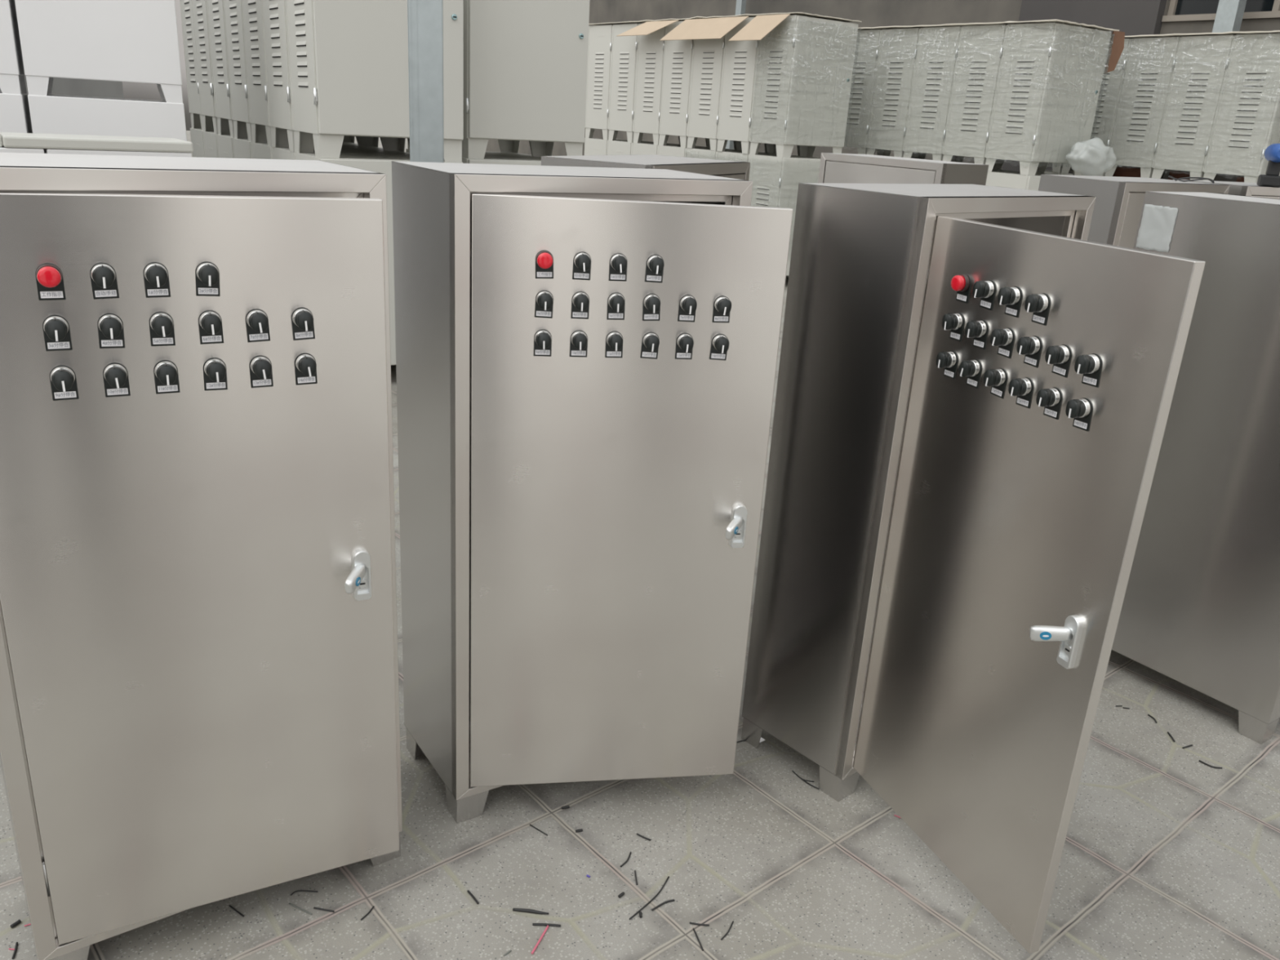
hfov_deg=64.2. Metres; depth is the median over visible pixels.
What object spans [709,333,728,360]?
switch
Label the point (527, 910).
wire offcut
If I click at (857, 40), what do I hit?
wrap
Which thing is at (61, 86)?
wall
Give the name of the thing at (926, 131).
base cabinet
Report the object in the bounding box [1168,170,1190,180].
carton
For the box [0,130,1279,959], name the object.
floor
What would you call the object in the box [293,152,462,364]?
base cabinet
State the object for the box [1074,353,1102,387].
switch
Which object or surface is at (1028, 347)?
switch
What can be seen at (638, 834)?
wire offcut
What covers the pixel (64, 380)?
switch
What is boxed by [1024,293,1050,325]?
switch
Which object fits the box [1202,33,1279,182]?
cabinet
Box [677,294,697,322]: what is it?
switch
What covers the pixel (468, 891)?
wire offcut
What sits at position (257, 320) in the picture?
switch
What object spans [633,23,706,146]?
base cabinet
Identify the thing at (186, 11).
base cabinet
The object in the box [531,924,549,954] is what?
wire offcut
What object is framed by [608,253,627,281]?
switch
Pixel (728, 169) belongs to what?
cabinet
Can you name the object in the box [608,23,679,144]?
base cabinet
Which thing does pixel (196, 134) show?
base cabinet
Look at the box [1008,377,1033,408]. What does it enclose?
switch
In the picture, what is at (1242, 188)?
cabinet
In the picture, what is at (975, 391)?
cabinet
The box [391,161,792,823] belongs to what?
cabinet
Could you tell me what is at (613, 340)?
switch
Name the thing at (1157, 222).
scrap
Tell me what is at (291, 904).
wire offcut
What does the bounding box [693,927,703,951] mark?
wire offcut
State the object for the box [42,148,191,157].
base cabinet
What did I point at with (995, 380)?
switch
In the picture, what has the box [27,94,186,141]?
cabinet
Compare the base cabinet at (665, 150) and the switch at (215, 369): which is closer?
the switch at (215, 369)
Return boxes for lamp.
[35,262,66,300]
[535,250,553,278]
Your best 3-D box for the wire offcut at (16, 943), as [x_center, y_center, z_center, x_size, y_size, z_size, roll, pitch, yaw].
[-1.030,0.775,1.681,0.004,0.004,0.035,-4,21,-20]
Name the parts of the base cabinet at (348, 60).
leg, leg, leg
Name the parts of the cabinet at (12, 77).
leg, leg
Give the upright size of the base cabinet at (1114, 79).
1.086 m
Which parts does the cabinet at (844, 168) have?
door, panel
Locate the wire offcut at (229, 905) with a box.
[228,904,244,916]
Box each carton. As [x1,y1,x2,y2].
[1112,166,1140,177]
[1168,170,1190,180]
[1235,177,1244,182]
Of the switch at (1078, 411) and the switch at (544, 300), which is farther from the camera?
the switch at (544, 300)
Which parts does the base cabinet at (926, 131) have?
leg, leg, door, leg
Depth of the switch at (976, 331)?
1.69 m
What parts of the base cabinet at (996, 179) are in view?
door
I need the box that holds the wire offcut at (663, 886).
[629,875,669,919]
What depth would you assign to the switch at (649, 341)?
1.77 m
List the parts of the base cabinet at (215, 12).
leg, leg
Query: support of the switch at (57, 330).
attached to the cabinet at (199, 691)
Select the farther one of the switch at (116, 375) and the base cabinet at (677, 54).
the base cabinet at (677, 54)
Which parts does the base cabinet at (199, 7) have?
leg, door, leg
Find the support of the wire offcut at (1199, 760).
on the floor
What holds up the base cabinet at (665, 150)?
on the floor
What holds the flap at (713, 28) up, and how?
hanging from the cardboard sheet at (802, 14)
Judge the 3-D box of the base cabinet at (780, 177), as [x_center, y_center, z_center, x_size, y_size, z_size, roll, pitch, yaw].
[1.319,-2.287,9.015,0.711,1.086,0.448,-11,24,-34]
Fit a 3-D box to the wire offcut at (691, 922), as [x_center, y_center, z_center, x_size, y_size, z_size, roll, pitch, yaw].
[0.106,0.795,1.824,0.035,0.003,0.004,5,20,5]
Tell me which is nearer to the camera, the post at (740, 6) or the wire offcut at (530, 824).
the wire offcut at (530, 824)
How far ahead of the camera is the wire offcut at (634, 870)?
1.92 m
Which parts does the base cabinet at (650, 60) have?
leg, leg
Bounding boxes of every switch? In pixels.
[42,315,72,351]
[49,365,79,400]
[89,262,119,299]
[97,313,124,348]
[102,362,130,397]
[143,262,170,297]
[149,311,175,346]
[153,360,180,394]
[195,261,220,296]
[198,310,223,344]
[203,357,227,391]
[245,308,270,342]
[248,355,273,387]
[291,307,315,340]
[294,352,317,385]
[533,328,551,356]
[534,290,553,318]
[569,330,587,357]
[570,291,589,319]
[572,251,591,279]
[604,331,622,357]
[606,292,625,319]
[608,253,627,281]
[640,332,659,359]
[642,293,660,320]
[644,254,664,283]
[675,333,693,359]
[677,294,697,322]
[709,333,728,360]
[712,296,731,322]
[936,351,957,379]
[942,312,964,341]
[958,359,981,388]
[964,320,988,349]
[972,280,995,310]
[983,368,1007,398]
[990,327,1014,358]
[997,286,1022,317]
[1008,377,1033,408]
[1017,335,1041,367]
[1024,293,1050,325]
[1035,386,1062,419]
[1044,344,1071,377]
[1065,398,1092,431]
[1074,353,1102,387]
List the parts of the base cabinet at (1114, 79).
leg, door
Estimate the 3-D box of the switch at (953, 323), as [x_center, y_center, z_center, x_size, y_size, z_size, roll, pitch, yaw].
[0.535,-0.264,1.750,0.034,0.047,0.033,4,20,0]
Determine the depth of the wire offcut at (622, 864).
1.97 m
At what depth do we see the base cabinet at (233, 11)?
5.69 m
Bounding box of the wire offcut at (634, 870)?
[634,870,637,884]
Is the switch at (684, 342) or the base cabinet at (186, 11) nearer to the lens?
the switch at (684, 342)
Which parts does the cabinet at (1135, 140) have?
leg, leg, leg, door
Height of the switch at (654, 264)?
0.047 m
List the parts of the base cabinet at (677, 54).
leg, leg, door, leg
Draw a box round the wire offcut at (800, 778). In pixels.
[800,777,819,789]
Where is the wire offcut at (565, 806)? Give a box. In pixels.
[560,805,569,808]
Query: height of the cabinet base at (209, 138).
1.086 m
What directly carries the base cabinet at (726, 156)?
on the floor
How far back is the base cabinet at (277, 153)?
5.25 m
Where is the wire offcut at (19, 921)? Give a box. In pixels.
[9,919,21,928]
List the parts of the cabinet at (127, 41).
leg, leg, leg, leg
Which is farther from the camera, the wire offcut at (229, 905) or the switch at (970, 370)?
the wire offcut at (229, 905)
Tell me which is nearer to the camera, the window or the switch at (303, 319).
the switch at (303, 319)
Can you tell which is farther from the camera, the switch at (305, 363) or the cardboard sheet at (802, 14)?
the cardboard sheet at (802, 14)
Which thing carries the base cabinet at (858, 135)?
on the cabinet
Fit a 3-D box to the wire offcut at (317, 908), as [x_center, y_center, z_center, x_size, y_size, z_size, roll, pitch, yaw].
[-0.559,0.760,1.805,0.038,0.003,0.003,7,20,8]
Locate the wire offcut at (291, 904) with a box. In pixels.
[288,902,311,914]
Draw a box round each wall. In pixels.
[0,75,124,98]
[485,0,1279,182]
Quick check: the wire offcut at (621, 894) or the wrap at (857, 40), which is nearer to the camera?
the wire offcut at (621, 894)
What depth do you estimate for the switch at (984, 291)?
1.66 m
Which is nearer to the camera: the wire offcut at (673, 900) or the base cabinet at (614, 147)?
the wire offcut at (673, 900)
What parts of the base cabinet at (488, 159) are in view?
door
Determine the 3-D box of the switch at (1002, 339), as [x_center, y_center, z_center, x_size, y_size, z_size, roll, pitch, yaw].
[0.581,-0.222,1.641,0.034,0.047,0.034,4,20,0]
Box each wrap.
[755,18,861,147]
[857,22,1114,167]
[1116,33,1279,177]
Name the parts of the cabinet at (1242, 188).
panel, frame, door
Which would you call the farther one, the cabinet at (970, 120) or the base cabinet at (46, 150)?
the cabinet at (970, 120)
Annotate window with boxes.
[1161,0,1279,22]
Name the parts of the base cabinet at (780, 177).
door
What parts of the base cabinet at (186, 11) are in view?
leg, leg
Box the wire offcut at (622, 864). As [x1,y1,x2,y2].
[620,851,631,866]
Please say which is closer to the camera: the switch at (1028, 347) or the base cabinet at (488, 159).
the switch at (1028, 347)
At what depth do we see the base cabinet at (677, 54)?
9.46 m
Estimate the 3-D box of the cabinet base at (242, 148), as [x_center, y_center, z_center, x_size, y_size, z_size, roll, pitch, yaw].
[-2.015,-1.472,6.169,0.711,1.086,0.438,-9,23,-32]
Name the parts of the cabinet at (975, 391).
leg, leg, panel, frame, lever, lock handle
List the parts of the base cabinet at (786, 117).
leg, leg, leg, door, leg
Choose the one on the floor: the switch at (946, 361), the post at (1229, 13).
the post at (1229, 13)
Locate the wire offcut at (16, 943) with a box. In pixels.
[11,942,17,959]
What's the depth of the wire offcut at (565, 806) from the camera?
2.10 m
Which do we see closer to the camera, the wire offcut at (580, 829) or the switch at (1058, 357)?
the switch at (1058, 357)
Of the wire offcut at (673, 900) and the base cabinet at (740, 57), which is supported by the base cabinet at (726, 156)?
the base cabinet at (740, 57)
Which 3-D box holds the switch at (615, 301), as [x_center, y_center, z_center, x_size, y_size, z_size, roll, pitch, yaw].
[-0.041,-0.293,1.732,0.030,0.047,0.030,4,20,0]
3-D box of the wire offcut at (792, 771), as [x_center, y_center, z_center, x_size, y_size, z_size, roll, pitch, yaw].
[0.358,0.657,2.253,0.057,0.002,0.013,19,25,36]
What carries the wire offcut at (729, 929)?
on the floor
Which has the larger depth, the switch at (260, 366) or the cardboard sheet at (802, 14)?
the cardboard sheet at (802, 14)
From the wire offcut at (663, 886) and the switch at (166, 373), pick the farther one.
the wire offcut at (663, 886)
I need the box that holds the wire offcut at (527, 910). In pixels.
[512,907,548,914]
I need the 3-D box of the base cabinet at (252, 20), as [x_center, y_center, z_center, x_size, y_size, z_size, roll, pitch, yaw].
[-1.712,-2.355,5.461,0.711,1.086,0.438,-9,23,-32]
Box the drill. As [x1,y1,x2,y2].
[1257,143,1279,187]
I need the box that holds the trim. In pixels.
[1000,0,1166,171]
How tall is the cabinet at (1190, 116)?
1.086 m
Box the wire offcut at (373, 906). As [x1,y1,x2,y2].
[360,905,374,919]
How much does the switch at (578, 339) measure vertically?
0.047 m
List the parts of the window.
glass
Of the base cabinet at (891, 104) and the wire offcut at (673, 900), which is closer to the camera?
the wire offcut at (673, 900)
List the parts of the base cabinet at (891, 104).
leg, leg, door, leg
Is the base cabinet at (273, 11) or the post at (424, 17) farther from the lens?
the base cabinet at (273, 11)
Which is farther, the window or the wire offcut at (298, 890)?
the window
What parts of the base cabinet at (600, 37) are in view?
leg, leg, door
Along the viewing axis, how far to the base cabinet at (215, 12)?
6.02 m
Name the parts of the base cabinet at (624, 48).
leg, leg, door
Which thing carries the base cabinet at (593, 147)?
on the floor
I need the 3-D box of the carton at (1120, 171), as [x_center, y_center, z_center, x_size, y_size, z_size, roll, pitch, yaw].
[4.236,-2.624,8.721,0.200,0.086,0.304,-8,23,-29]
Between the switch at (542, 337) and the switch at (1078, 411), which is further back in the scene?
the switch at (542, 337)
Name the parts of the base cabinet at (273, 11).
leg, leg, leg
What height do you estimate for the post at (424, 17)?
4.900 m
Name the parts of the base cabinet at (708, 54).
leg, leg, door, leg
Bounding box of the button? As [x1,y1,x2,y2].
[951,274,970,303]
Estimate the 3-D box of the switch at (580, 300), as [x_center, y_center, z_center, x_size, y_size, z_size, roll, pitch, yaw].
[-0.101,-0.293,1.721,0.031,0.047,0.030,4,20,0]
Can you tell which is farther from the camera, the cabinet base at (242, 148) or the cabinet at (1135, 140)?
the cabinet at (1135, 140)
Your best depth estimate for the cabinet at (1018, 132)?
7.86 m
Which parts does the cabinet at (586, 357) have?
leg, leg, panel, lever, lock handle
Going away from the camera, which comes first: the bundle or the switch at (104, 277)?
the switch at (104, 277)
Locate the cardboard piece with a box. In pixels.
[1106,31,1124,72]
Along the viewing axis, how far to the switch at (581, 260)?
1.70 m
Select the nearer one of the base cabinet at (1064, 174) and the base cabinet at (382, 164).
the base cabinet at (382, 164)
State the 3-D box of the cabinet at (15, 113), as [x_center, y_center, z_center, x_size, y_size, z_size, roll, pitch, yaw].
[-3.195,-1.170,4.836,0.643,1.278,0.480,-6,22,-25]
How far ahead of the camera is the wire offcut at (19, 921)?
1.73 m
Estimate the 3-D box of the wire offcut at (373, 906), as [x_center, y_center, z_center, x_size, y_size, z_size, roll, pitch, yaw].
[-0.481,0.766,1.803,0.004,0.003,0.036,11,21,21]
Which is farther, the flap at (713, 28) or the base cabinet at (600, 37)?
the base cabinet at (600, 37)
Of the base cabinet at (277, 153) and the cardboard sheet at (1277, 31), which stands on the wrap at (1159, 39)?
the cardboard sheet at (1277, 31)
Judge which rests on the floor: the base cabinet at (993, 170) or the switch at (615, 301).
the base cabinet at (993, 170)
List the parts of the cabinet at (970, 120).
leg, leg, door, leg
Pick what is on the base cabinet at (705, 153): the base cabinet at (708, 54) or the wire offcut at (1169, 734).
the base cabinet at (708, 54)
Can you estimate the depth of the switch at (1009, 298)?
1.61 m
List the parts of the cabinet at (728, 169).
panel, frame, door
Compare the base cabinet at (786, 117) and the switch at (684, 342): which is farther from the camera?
the base cabinet at (786, 117)
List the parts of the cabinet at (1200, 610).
panel, leg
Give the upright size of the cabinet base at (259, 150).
1.086 m
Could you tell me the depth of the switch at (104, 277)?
1.32 m
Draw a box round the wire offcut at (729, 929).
[720,920,733,939]
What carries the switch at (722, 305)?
attached to the cabinet at (586, 357)
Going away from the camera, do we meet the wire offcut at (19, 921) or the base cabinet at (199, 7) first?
the wire offcut at (19, 921)
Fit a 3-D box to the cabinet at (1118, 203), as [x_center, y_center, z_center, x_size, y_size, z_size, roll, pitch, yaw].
[1.583,-0.398,3.528,0.600,1.268,0.296,-10,24,-33]
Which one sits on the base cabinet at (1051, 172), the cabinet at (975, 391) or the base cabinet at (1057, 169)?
the base cabinet at (1057, 169)
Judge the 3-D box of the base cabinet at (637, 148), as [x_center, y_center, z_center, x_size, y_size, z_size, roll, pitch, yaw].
[0.296,-2.827,10.343,0.711,1.086,0.438,-11,24,-34]
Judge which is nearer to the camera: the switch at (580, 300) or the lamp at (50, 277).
the lamp at (50, 277)
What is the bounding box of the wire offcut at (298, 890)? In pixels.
[290,889,317,895]
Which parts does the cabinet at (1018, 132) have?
leg, leg, leg, door, leg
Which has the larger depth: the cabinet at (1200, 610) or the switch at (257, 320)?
the cabinet at (1200, 610)
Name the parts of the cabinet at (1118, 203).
door, panel, frame, wire coil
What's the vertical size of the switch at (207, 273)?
0.047 m
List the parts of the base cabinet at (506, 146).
leg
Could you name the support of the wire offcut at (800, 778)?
on the floor
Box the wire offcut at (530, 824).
[529,823,547,835]
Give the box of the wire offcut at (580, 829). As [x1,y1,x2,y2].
[575,828,582,832]
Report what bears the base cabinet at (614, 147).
on the floor
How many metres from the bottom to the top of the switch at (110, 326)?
0.047 m
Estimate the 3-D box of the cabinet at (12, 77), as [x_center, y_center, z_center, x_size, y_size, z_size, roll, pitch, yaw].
[-3.122,-2.334,4.418,0.643,1.200,0.480,-6,22,-25]
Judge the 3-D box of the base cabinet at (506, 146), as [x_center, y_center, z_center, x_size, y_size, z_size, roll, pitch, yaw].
[-0.931,-2.435,5.818,0.711,1.086,0.438,-10,24,-33]
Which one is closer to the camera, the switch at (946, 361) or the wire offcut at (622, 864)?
the switch at (946, 361)
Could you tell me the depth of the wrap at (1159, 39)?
8.01 m
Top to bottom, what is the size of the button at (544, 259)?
0.047 m
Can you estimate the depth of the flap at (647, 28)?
9.50 m
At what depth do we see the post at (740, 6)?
13.15 m
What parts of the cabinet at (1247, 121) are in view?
leg, leg, door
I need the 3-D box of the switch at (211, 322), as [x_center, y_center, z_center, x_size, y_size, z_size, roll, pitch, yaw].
[-0.589,-0.208,1.399,0.034,0.047,0.035,4,20,0]
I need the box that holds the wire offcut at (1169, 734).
[1167,731,1175,742]
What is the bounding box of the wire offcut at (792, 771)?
[791,770,813,782]
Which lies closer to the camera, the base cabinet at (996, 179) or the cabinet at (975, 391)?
the cabinet at (975, 391)
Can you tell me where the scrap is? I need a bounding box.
[1136,204,1177,252]
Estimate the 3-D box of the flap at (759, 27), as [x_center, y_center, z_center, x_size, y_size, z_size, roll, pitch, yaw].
[0.972,-3.700,8.344,0.154,0.203,0.560,-11,24,-34]
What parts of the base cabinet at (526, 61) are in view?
leg, leg, leg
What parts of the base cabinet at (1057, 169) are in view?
leg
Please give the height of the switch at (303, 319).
0.047 m
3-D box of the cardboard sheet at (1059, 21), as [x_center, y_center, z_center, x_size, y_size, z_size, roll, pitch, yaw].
[2.763,-3.776,8.541,0.814,0.020,2.254,-10,24,-33]
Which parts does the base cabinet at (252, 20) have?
leg, leg, leg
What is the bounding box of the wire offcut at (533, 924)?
[532,923,560,926]
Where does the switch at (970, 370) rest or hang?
attached to the cabinet at (975, 391)
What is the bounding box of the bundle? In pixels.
[1065,137,1116,176]
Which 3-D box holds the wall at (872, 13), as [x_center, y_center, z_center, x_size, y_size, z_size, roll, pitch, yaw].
[2.376,-6.135,12.631,0.242,6.000,25.000,-10,24,-33]
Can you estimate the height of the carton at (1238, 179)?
0.086 m
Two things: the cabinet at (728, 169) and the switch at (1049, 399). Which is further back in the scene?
the cabinet at (728, 169)
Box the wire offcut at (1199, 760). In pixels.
[1199,760,1222,768]
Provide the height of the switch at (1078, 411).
0.047 m
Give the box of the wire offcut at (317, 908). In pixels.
[313,906,334,911]
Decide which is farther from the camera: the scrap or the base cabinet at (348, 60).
the base cabinet at (348, 60)
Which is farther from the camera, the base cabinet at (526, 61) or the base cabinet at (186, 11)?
the base cabinet at (186, 11)
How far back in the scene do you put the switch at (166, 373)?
1.39 m
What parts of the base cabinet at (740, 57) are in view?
leg, leg, door, leg, leg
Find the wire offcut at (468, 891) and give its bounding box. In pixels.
[466,889,479,904]
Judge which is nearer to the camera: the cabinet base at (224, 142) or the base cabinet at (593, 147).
the cabinet base at (224, 142)
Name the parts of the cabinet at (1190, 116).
leg, leg, door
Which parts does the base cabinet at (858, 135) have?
leg, door, leg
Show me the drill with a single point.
(1272, 153)
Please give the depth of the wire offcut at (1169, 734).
2.49 m
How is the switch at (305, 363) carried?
attached to the cabinet at (199, 691)
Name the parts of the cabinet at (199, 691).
leg, panel, lever, lock handle, leg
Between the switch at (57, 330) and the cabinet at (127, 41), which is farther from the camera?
the cabinet at (127, 41)
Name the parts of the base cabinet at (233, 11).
leg, leg, leg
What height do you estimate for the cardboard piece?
0.312 m
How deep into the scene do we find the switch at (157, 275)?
1.35 m
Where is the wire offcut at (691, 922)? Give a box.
[689,921,709,925]
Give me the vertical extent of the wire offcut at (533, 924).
0.004 m
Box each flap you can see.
[616,20,679,36]
[659,16,749,40]
[728,13,790,40]
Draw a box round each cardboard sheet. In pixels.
[588,12,862,25]
[857,19,1119,31]
[1110,30,1279,38]
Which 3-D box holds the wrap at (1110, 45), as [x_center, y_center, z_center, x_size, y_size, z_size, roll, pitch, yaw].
[2.734,-3.282,8.724,0.735,1.030,2.220,-10,24,-33]
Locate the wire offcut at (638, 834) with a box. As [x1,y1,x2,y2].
[636,833,650,840]
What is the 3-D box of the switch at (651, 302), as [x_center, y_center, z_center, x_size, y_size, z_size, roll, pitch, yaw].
[0.020,-0.293,1.742,0.031,0.047,0.030,4,20,0]
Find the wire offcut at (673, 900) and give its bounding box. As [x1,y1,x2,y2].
[651,898,674,911]
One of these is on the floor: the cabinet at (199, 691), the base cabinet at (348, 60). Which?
the cabinet at (199, 691)
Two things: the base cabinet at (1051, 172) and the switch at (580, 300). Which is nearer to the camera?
the switch at (580, 300)
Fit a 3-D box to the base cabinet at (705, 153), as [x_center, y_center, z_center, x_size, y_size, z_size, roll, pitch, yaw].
[0.810,-2.558,9.684,0.711,1.086,0.438,-11,24,-34]
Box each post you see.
[407,0,444,162]
[725,0,746,149]
[1180,0,1246,172]
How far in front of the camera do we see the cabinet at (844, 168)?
3.97 m
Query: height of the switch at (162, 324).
0.047 m
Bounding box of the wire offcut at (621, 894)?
[617,891,624,897]
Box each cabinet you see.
[0,0,27,94]
[0,92,32,133]
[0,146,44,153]
[0,152,402,959]
[14,0,182,103]
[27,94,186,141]
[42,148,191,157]
[179,0,203,130]
[190,128,204,157]
[191,0,217,133]
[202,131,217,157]
[206,0,234,137]
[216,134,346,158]
[222,0,359,146]
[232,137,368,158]
[241,0,384,150]
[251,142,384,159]
[261,0,409,151]
[271,146,409,159]
[285,0,463,162]
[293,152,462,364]
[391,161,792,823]
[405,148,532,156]
[407,139,533,156]
[462,0,590,159]
[462,155,541,165]
[541,155,750,180]
[584,137,652,155]
[585,25,643,140]
[606,140,677,155]
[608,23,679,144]
[631,142,702,155]
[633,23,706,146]
[657,145,734,157]
[658,21,736,150]
[686,148,767,159]
[687,35,766,152]
[716,17,799,155]
[716,151,802,277]
[741,182,1205,953]
[748,154,820,278]
[749,15,857,157]
[817,152,988,185]
[831,29,891,156]
[866,27,926,159]
[902,26,964,162]
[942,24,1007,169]
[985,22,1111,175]
[985,171,1050,191]
[991,168,1020,172]
[1038,174,1230,248]
[1044,170,1072,174]
[1052,163,1072,173]
[1060,173,1082,175]
[1061,38,1132,176]
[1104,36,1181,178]
[1111,191,1279,744]
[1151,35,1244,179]
[1173,179,1279,199]
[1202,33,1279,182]

